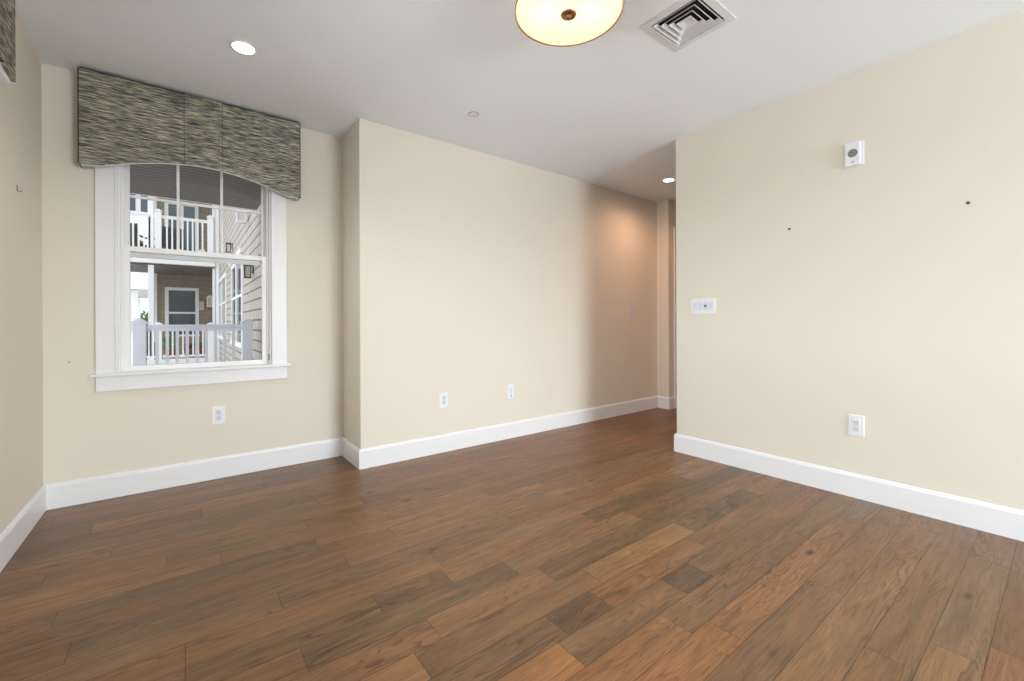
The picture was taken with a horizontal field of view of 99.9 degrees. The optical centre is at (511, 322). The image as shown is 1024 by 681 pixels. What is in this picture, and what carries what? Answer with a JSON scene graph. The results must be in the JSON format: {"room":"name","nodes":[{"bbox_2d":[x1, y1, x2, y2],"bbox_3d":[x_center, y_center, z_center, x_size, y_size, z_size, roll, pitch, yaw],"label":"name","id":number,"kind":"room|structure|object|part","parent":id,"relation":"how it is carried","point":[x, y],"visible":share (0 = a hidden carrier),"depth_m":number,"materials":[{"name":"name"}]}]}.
{"room":"empty living room","nodes":[
{"label":"empty living room","id":0,"kind":"room"},
{"bbox_2d":[0,15,42,533],"bbox_3d":[-0.399,-0.232,-0.794,0.220,2.940,8.460,0,0,-37],"label":"wall","id":1,"kind":"structure","parent":0,"point":[21,323],"depth_m":2.29,"materials":[{"name":"beige paint"}]},
{"bbox_2d":[0,0,15,84],"bbox_3d":[-1.390,-1.270,0.811,0.156,0.628,2.245,0,0,-37],"label":"window valance","id":2,"kind":"object","parent":1,"relation":"attached to","point":[7,7],"visible":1,"depth_m":1.67,"materials":[{"name":"fabric"}]},
{"bbox_2d":[0,485,45,571],"bbox_3d":[-0.366,1.060,-0.635,0.015,0.155,8.240,0,0,-37],"label":"baseboard","id":3,"kind":"structure","parent":1,"relation":"attached to","point":[18,529],"depth_m":2.23,"materials":[{"name":"white paint"}]},
{"bbox_2d":[41,63,342,484],"bbox_3d":[-2.324,-0.224,3.196,2.001,2.940,0.220,0,0,-37],"label":"wall","id":4,"kind":"structure","parent":0,"point":[87,432],"depth_m":2.99,"materials":[{"name":"beige paint"}]},
{"bbox_2d":[77,67,300,201],"bbox_3d":[-2.207,-1.281,3.070,1.259,0.599,0.126,0,0,-37],"label":"window valance","id":5,"kind":"object","parent":4,"relation":"attached to","point":[121,121],"visible":1,"depth_m":2.95,"materials":[{"name":"fabric"}]},
{"bbox_2d":[89,164,290,391],"bbox_3d":[-2.311,-0.477,3.194,1.163,1.843,0.280,0,0,-37],"label":"window","id":6,"kind":"structure","parent":4,"relation":"in","point":[113,250],"depth_m":2.97,"materials":[{"name":"white paint"}]},
{"bbox_3d":[-2.250,0.339,3.118,1.163,0.022,0.090,0,0,-37],"label":"sill","id":7,"kind":"part","parent":6,"relation":"part of","materials":[{"name":"white paint"}]},
{"bbox_3d":[-2.323,-0.864,3.207,0.869,0.816,0.036,0,0,-37],"label":"sash","id":8,"kind":"part","parent":6,"relation":"part of","materials":[{"name":"white plastic"}]},
{"bbox_3d":[-2.289,-0.097,3.167,0.869,0.850,0.036,0,0,-37],"label":"sash","id":9,"kind":"part","parent":6,"relation":"part of","materials":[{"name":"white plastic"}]},
{"bbox_2d":[212,405,224,424],"bbox_3d":[-2.163,0.680,3.171,0.083,0.134,0.009,0,0,-37],"label":"wall outlet","id":10,"kind":"object","parent":4,"relation":"attached to","point":[218,412],"visible":1,"depth_m":3.17,"materials":[{"name":"white plastic"}]},
{"bbox_2d":[215,409,221,420],"bbox_3d":[-2.162,0.680,3.170,0.038,0.080,0.003,0,0,-37],"label":"receptacle","id":11,"kind":"object","parent":10,"relation":"attached to","point":[218,412],"depth_m":3.17,"materials":[{"name":"grey plastic"}]},
{"bbox_2d":[342,118,657,448],"bbox_3d":[0.163,-0.234,4.827,3.931,2.940,0.703,0,0,-37],"label":"wall","id":12,"kind":"structure","parent":0,"point":[469,275],"depth_m":4.02,"materials":[{"name":"beige paint"}]},
{"bbox_2d":[45,396,674,509],"bbox_3d":[-0.338,1.060,4.110,5.862,0.155,0.467,0,0,-31],"label":"baseboard","id":13,"kind":"structure","parent":12,"relation":"attached to","point":[91,489],"depth_m":3.43,"materials":[{"name":"white paint"}]},
{"bbox_2d":[439,392,447,407],"bbox_3d":[-0.601,0.682,3.793,0.083,0.134,0.009,0,0,-37],"label":"wall outlet","id":14,"kind":"object","parent":12,"relation":"attached to","point":[443,397],"visible":1,"depth_m":3.79,"materials":[{"name":"white plastic"}]},
{"bbox_2d":[442,395,445,404],"bbox_3d":[-0.600,0.682,3.792,0.038,0.080,0.003,0,0,-37],"label":"receptacle","id":15,"kind":"object","parent":14,"relation":"attached to","point":[443,396],"depth_m":3.79,"materials":[{"name":"grey plastic"}]},
{"bbox_2d":[507,384,513,398],"bbox_3d":[-0.010,0.678,4.240,0.083,0.140,0.016,0,0,-37],"label":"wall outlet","id":16,"kind":"object","parent":12,"relation":"attached to","point":[510,388],"visible":1,"depth_m":4.24,"materials":[{"name":"white plastic"}]},
{"bbox_2d":[630,306,633,315],"bbox_3d":[1.506,-0.148,5.403,0.083,0.134,0.010,0,0,-37],"label":"wall switch","id":17,"kind":"object","parent":12,"relation":"attached to","point":[631,307],"visible":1,"depth_m":5.40,"materials":[{"name":"white plastic"}]},
{"bbox_2d":[0,408,1023,680],"bbox_3d":[2.646,1.185,1.659,7.688,0.120,8.409,0,0,-37],"label":"floor","id":18,"kind":"structure","parent":0,"point":[598,550],"depth_m":1.91,"materials":[{"name":"brown wood"}]},
{"bbox_2d":[15,0,1023,201],"bbox_3d":[2.632,-1.714,1.661,7.788,0.200,8.440,0,0,-37],"label":"ceiling","id":19,"kind":"structure","parent":0,"point":[610,111],"depth_m":2.63,"materials":[{"name":"white paint"}]},
{"bbox_2d":[229,39,257,55],"bbox_3d":[-1.558,-1.593,2.496,0.144,0.006,0.144,0,0,-37],"label":"recessed light","id":20,"kind":"object","parent":19,"relation":"in","point":[242,47],"visible":1,"depth_m":2.49,"materials":[{"name":"white plastic"}]},
{"bbox_2d":[468,112,478,117],"bbox_3d":[-0.294,-1.596,3.303,0.081,0.012,0.081,0,0,-37],"label":"sprinkler cover","id":21,"kind":"object","parent":19,"relation":"attached to","point":[471,114],"visible":1,"depth_m":3.29,"materials":[{"name":"white plastic"}]},
{"bbox_2d":[515,0,623,46],"bbox_3d":[0.259,-1.499,1.975,0.496,0.210,0.496,0,0,-37],"label":"ceiling light","id":22,"kind":"object","parent":19,"relation":"attached to","point":[557,23],"visible":1,"depth_m":2.01,"materials":[{"name":"frosted glass"},{"name":"aged bronze"}]},
{"bbox_2d":[662,178,674,182],"bbox_3d":[1.768,-1.607,4.855,0.144,0.006,0.144,0,0,-37],"label":"recessed light","id":23,"kind":"object","parent":19,"relation":"in","point":[666,180],"visible":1,"depth_m":4.86,"materials":[{"name":"white plastic"}]},
{"bbox_2d":[639,0,736,51],"bbox_3d":[0.937,-1.662,2.298,0.352,0.130,0.352,0,0,-37],"label":"ceiling vent","id":24,"kind":"object","parent":19,"relation":"in","point":[684,22],"visible":0.98,"depth_m":2.33,"materials":[{"name":"white metal"}]},
{"bbox_2d":[657,199,675,396],"bbox_3d":[2.522,-0.244,6.522,1.876,2.940,0.871,0,0,-37],"label":"wall","id":25,"kind":"structure","parent":0,"point":[666,209],"depth_m":5.66,"materials":[{"name":"beige paint"}]},
{"bbox_2d":[673,227,676,407],"bbox_3d":[2.576,-0.067,5.966,1.069,2.384,0.077,0,0,-37],"label":"door","id":26,"kind":"structure","parent":25,"relation":"in","point":[674,228],"depth_m":5.67,"materials":[{"name":"white paint"}]},
{"bbox_2d":[676,9,1023,510],"bbox_3d":[3.479,-0.248,1.230,0.140,2.940,6.534,0,0,-37],"label":"wall","id":27,"kind":"structure","parent":0,"point":[895,301],"depth_m":2.70,"materials":[{"name":"beige paint"}]},
{"bbox_2d":[691,298,715,313],"bbox_3d":[1.593,-0.138,3.572,0.019,0.126,0.208,0,0,-37],"label":"switch plate","id":28,"kind":"object","parent":27,"relation":"attached to","point":[705,305],"visible":1,"depth_m":3.56,"materials":[{"name":"white plastic"}]},
{"bbox_2d":[693,302,696,309],"bbox_3d":[1.547,-0.138,3.633,0.005,0.068,0.034,0,0,-37],"label":"rocker switch","id":29,"kind":"object","parent":28,"relation":"attached to","point":[694,303],"depth_m":3.63,"materials":[{"name":"white plastic"}]},
{"bbox_2d":[698,302,701,309],"bbox_3d":[1.574,-0.138,3.597,0.005,0.068,0.034,0,0,-37],"label":"rocker switch","id":30,"kind":"object","parent":28,"relation":"attached to","point":[699,303],"depth_m":3.60,"materials":[{"name":"white plastic"}]},
{"bbox_2d":[709,302,712,309],"bbox_3d":[1.629,-0.138,3.526,0.005,0.068,0.034,0,0,-37],"label":"rocker switch","id":31,"kind":"object","parent":28,"relation":"attached to","point":[710,303],"depth_m":3.52,"materials":[{"name":"white plastic"}]},
{"bbox_2d":[674,433,1023,541],"bbox_3d":[3.474,1.044,1.232,0.155,0.155,6.549,0,0,-37],"label":"baseboard","id":32,"kind":"structure","parent":27,"relation":"attached to","point":[1004,521],"depth_m":2.70,"materials":[{"name":"white paint"}]},
{"bbox_2d":[845,140,863,168],"bbox_3d":[2.198,-1.085,2.765,0.030,0.156,0.100,0,0,-37],"label":"fire alarm","id":33,"kind":"object","parent":27,"relation":"attached to","point":[854,151],"visible":1,"depth_m":2.75,"materials":[{"name":"white plastic"}]},
{"bbox_2d":[848,149,857,156],"bbox_3d":[2.185,-1.089,2.760,0.004,0.052,0.052,0,0,-37],"label":"speaker grille","id":34,"kind":"object","parent":33,"relation":"attached to","point":[851,152],"depth_m":2.76,"materials":[{"name":"grey plastic"}]},
{"bbox_2d":[848,414,863,436],"bbox_3d":[2.215,0.662,2.768,0.009,0.134,0.083,0,0,-37],"label":"wall outlet","id":35,"kind":"object","parent":27,"relation":"attached to","point":[855,422],"visible":1,"depth_m":2.77,"materials":[{"name":"white plastic"}]},
{"bbox_2d":[852,419,859,431],"bbox_3d":[2.213,0.662,2.767,0.003,0.080,0.038,0,0,-37],"label":"receptacle","id":36,"kind":"object","parent":35,"relation":"attached to","point":[855,422],"depth_m":2.77,"materials":[{"name":"grey plastic"}]},
{"label":"outside","id":37,"kind":"structure","parent":0,"visible":0},
{"bbox_3d":[-7.745,4.619,10.176,120.000,0.300,154.400,0,0,-37],"label":"paving","id":38,"kind":"object","parent":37,"visible":0},
{"bbox_2d":[130,194,147,365],"bbox_3d":[-20.502,-2.378,20.716,6.250,13.800,8.600,0,0,-37],"label":"house","id":39,"kind":"structure","parent":38,"relation":"on","point":[138,281],"depth_m":18.82,"materials":[{"name":"white"}]},
{"bbox_3d":[-16.582,-5.495,18.735,0.280,1.200,0.019,0,0,-37],"label":"pane","id":40,"kind":"part","parent":39,"relation":"part of","materials":[{"name":"blue glass"}]},
{"bbox_3d":[-16.225,-5.496,19.008,0.280,1.200,0.019,0,0,-37],"label":"pane","id":41,"kind":"part","parent":39,"relation":"part of","materials":[{"name":"blue glass"}]},
{"bbox_2d":[140,310,147,354],"bbox_3d":[-26.559,1.763,30.070,3.640,5.584,3.462,0,0,-37],"label":"tree","id":42,"kind":"object","parent":38,"relation":"on","point":[143,311],"visible":0.02,"depth_m":30.32,"materials":[{"name":"green plant"}]},
{"bbox_2d":[130,196,214,364],"bbox_3d":[-11.251,-0.917,13.066,3.770,10.800,3.220,0,0,-37],"label":"apartment building","id":43,"kind":"structure","parent":38,"relation":"on","point":[176,288],"depth_m":14.43,"materials":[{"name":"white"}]},
{"bbox_2d":[130,223,147,246],"bbox_3d":[-11.255,-2.413,12.677,0.650,0.950,0.560,0,0,-19],"label":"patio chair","id":44,"kind":"object","parent":43,"relation":"on","point":[135,224],"visible":0.33,"depth_m":12.50,"materials":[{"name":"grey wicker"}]},
{"bbox_3d":[-11.174,-2.624,12.441,0.600,0.529,0.060,0,0,-19],"label":"backrest","id":45,"kind":"part","parent":44,"relation":"part of","materials":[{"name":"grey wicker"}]},
{"bbox_3d":[-11.255,-2.328,12.677,0.600,0.059,0.560,0,0,-19],"label":"seat","id":46,"kind":"part","parent":44,"relation":"part of","materials":[{"name":"grey wicker"}]},
{"bbox_2d":[154,226,184,249],"bbox_3d":[-10.540,-2.416,13.223,0.560,0.950,0.650,0,0,35],"label":"patio chair","id":47,"kind":"object","parent":43,"relation":"on","point":[163,227],"visible":0.33,"depth_m":13.09,"materials":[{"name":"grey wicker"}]},
{"bbox_3d":[-10.540,-2.331,13.223,0.560,0.059,0.600,0,0,35],"label":"seat","id":48,"kind":"part","parent":47,"relation":"part of","materials":[{"name":"grey wicker"}]},
{"bbox_3d":[-10.335,-2.627,13.081,0.060,0.529,0.600,0,0,35],"label":"backrest","id":49,"kind":"part","parent":47,"relation":"part of","materials":[{"name":"grey wicker"}]},
{"bbox_2d":[164,349,175,357],"bbox_3d":[-10.320,0.928,13.003,0.310,0.260,0.310,0,0,-37],"label":"pot","id":50,"kind":"object","parent":43,"relation":"on","point":[170,350],"depth_m":12.91,"materials":[{"name":"ceramic"}]},
{"bbox_2d":[162,331,179,357],"bbox_3d":[-10.306,0.610,12.998,0.493,0.896,0.462,0,0,4],"label":"potted shrub","id":51,"kind":"object","parent":43,"relation":"on","point":[164,339],"visible":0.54,"depth_m":12.96,"materials":[{"name":"green plant"}]},
{"bbox_2d":[130,209,213,252],"bbox_3d":[-10.373,-2.601,12.219,3.148,1.319,0.186,0,0,-37],"label":"balcony railing","id":52,"kind":"object","parent":43,"relation":"on","point":[158,216],"visible":0.44,"depth_m":12.48,"materials":[{"name":"white plastic"}]},
{"bbox_3d":[-10.174,-2.567,12.371,0.150,1.249,0.150,0,0,-37],"label":"post","id":53,"kind":"part","parent":52,"relation":"part of","materials":[{"name":"white plastic"}]},
{"bbox_3d":[-10.442,-3.058,12.168,2.980,0.085,0.070,0,0,-37],"label":"rail","id":54,"kind":"part","parent":52,"relation":"part of","materials":[{"name":"white plastic"}]},
{"bbox_3d":[-9.196,-2.571,13.117,0.150,1.249,0.150,0,0,-37],"label":"post","id":55,"kind":"part","parent":52,"relation":"part of","materials":[{"name":"white plastic"}]},
{"bbox_2d":[147,322,213,359],"bbox_3d":[-9.744,0.521,12.689,1.598,1.069,0.186,0,0,-37],"label":"balcony railing","id":56,"kind":"object","parent":43,"relation":"on","point":[210,333],"visible":0.44,"depth_m":12.83,"materials":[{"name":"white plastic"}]},
{"bbox_3d":[-10.161,0.558,12.371,0.150,0.999,0.150,0,0,-37],"label":"post","id":57,"kind":"part","parent":56,"relation":"part of","materials":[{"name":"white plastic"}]},
{"bbox_3d":[-9.809,0.982,12.638,1.430,0.050,0.050,0,0,-37],"label":"rail","id":58,"kind":"part","parent":56,"relation":"part of","materials":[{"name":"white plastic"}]},
{"bbox_3d":[-9.183,0.554,13.117,0.150,0.999,0.150,0,0,-37],"label":"post","id":59,"kind":"part","parent":56,"relation":"part of","materials":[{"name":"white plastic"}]},
{"bbox_3d":[-11.251,-3.007,14.663,0.960,2.180,0.049,0,0,-37],"label":"glass door","id":60,"kind":"part","parent":43,"relation":"part of","materials":[{"name":"white glass"}]},
{"bbox_3d":[-11.262,-2.987,14.678,0.720,2.020,0.010,0,0,-37],"label":"pane","id":61,"kind":"part","parent":43,"relation":"part of","materials":[{"name":"clear glass"}]},
{"bbox_3d":[-11.251,-0.347,14.678,0.720,1.500,0.010,0,0,-37],"label":"pane","id":62,"kind":"part","parent":43,"relation":"part of","materials":[{"name":"clear glass"}]},
{"bbox_2d":[184,343,194,356],"bbox_3d":[-9.947,0.835,13.290,0.337,0.444,0.327,0,0,-37],"label":"potted plant","id":63,"kind":"object","parent":43,"relation":"on","point":[190,345],"visible":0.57,"depth_m":13.22,"materials":[{"name":"green plant"}]},
{"bbox_3d":[-9.939,0.927,13.294,0.310,0.260,0.310,0,0,-37],"label":"pot","id":64,"kind":"part","parent":63,"relation":"part of","materials":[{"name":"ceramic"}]},
{"bbox_2d":[199,301,203,309],"bbox_3d":[-10.804,-0.589,14.972,0.130,0.300,0.089,0,0,-37],"label":"utility box","id":65,"kind":"object","parent":43,"relation":"attached to","point":[201,303],"visible":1,"depth_m":14.93,"materials":[{"name":"beige plastic"}]},
{"bbox_2d":[199,342,204,356],"bbox_3d":[-9.659,0.832,13.516,0.324,0.447,0.358,0,0,20],"label":"potted plant","id":66,"kind":"object","parent":43,"relation":"on","point":[200,349],"visible":0.34,"depth_m":13.41,"materials":[{"name":"green plant"}]},
{"bbox_2d":[206,295,211,306],"bbox_3d":[-10.580,-0.761,15.049,0.221,0.426,0.240,0,0,-37],"label":"wall lantern","id":67,"kind":"object","parent":43,"relation":"attached to","point":[209,298],"visible":0.86,"depth_m":14.97,"materials":[{"name":"beige glass"}]},
{"bbox_3d":[-10.566,-0.724,15.031,0.117,0.296,0.117,0,0,-37],"label":"lantern glass","id":68,"kind":"part","parent":67,"relation":"part of","materials":[{"name":"beige glass"}]},
{"bbox_2d":[215,204,261,360],"bbox_3d":[-6.250,-0.688,9.712,0.290,10.300,14.778,0,0,-37],"label":"building wing","id":69,"kind":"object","parent":38,"relation":"on","point":[238,298],"visible":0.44,"depth_m":8.67,"materials":[{"name":"beige"}]},
{"bbox_2d":[130,164,260,210],"bbox_3d":[-4.456,-1.768,3.745,4.266,0.255,3.208,0,0,-37],"label":"soffit","id":70,"kind":"structure","parent":69,"relation":"attached to","point":[196,184],"depth_m":5.20,"materials":[{"name":"white"}]},
{"bbox_3d":[-8.140,-0.405,12.092,0.006,1.550,2.700,0,0,-37],"label":"pane","id":71,"kind":"part","parent":69,"relation":"part of","materials":[{"name":"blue glass"}]},
{"bbox_2d":[225,242,232,252],"bbox_3d":[-6.282,-1.673,9.551,0.129,0.229,0.119,0,0,-37],"label":"wall lantern","id":72,"kind":"object","parent":69,"relation":"attached to","point":[228,245],"visible":1,"depth_m":9.53,"materials":[{"name":"black metal"}]},
{"bbox_3d":[-5.592,-0.395,8.753,0.006,1.550,2.000,0,0,-37],"label":"pane","id":73,"kind":"part","parent":69,"relation":"part of","materials":[{"name":"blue glass"}]},
{"bbox_2d":[236,208,248,223],"bbox_3d":[-4.485,-1.819,7.149,0.184,0.328,0.170,0,0,-37],"label":"wall lantern","id":74,"kind":"object","parent":69,"relation":"attached to","point":[240,216],"visible":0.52,"depth_m":7.11,"materials":[{"name":"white glass"}]},
{"bbox_3d":[-4.499,-1.790,7.139,0.090,0.228,0.090,0,0,-37],"label":"lantern glass","id":75,"kind":"part","parent":74,"relation":"part of","materials":[{"name":"beige glass"}]},
{"bbox_2d":[243,265,253,277],"bbox_3d":[-4.096,-0.812,6.688,0.133,0.236,0.122,0,0,-37],"label":"wall lantern","id":76,"kind":"object","parent":69,"relation":"attached to","point":[247,268],"visible":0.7,"depth_m":6.66,"materials":[{"name":"black metal"}]},
{"bbox_3d":[-4.106,-0.791,6.681,0.065,0.164,0.065,0,0,-37],"label":"lantern glass","id":77,"kind":"part","parent":76,"relation":"part of","materials":[{"name":"beige glass"}]},
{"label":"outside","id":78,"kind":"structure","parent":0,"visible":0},
{"bbox_3d":[-4.435,1.365,3.733,4.268,0.220,3.178,0,0,-37],"label":"floor","id":79,"kind":"structure","parent":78,"visible":0},
{"bbox_2d":[131,318,253,365],"bbox_3d":[-4.665,0.601,5.369,2.492,1.310,0.161,0,0,-37],"label":"deck railing","id":80,"kind":"object","parent":79,"relation":"on","point":[140,327],"visible":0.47,"depth_m":5.65,"materials":[{"name":"white wood"}]},
{"bbox_3d":[-4.652,0.636,5.380,0.125,1.240,0.125,0,0,-37],"label":"post","id":81,"kind":"part","parent":80,"relation":"part of","materials":[{"name":"white wood"}]},
{"bbox_3d":[-4.724,0.069,5.326,2.350,0.085,0.070,0,0,-37],"label":"rail","id":82,"kind":"part","parent":80,"relation":"part of","materials":[{"name":"white wood"}]},
{"bbox_3d":[-3.738,0.632,6.076,0.125,1.240,0.125,0,0,-37],"label":"post","id":83,"kind":"part","parent":80,"relation":"part of","materials":[{"name":"white wood"}]}
]}

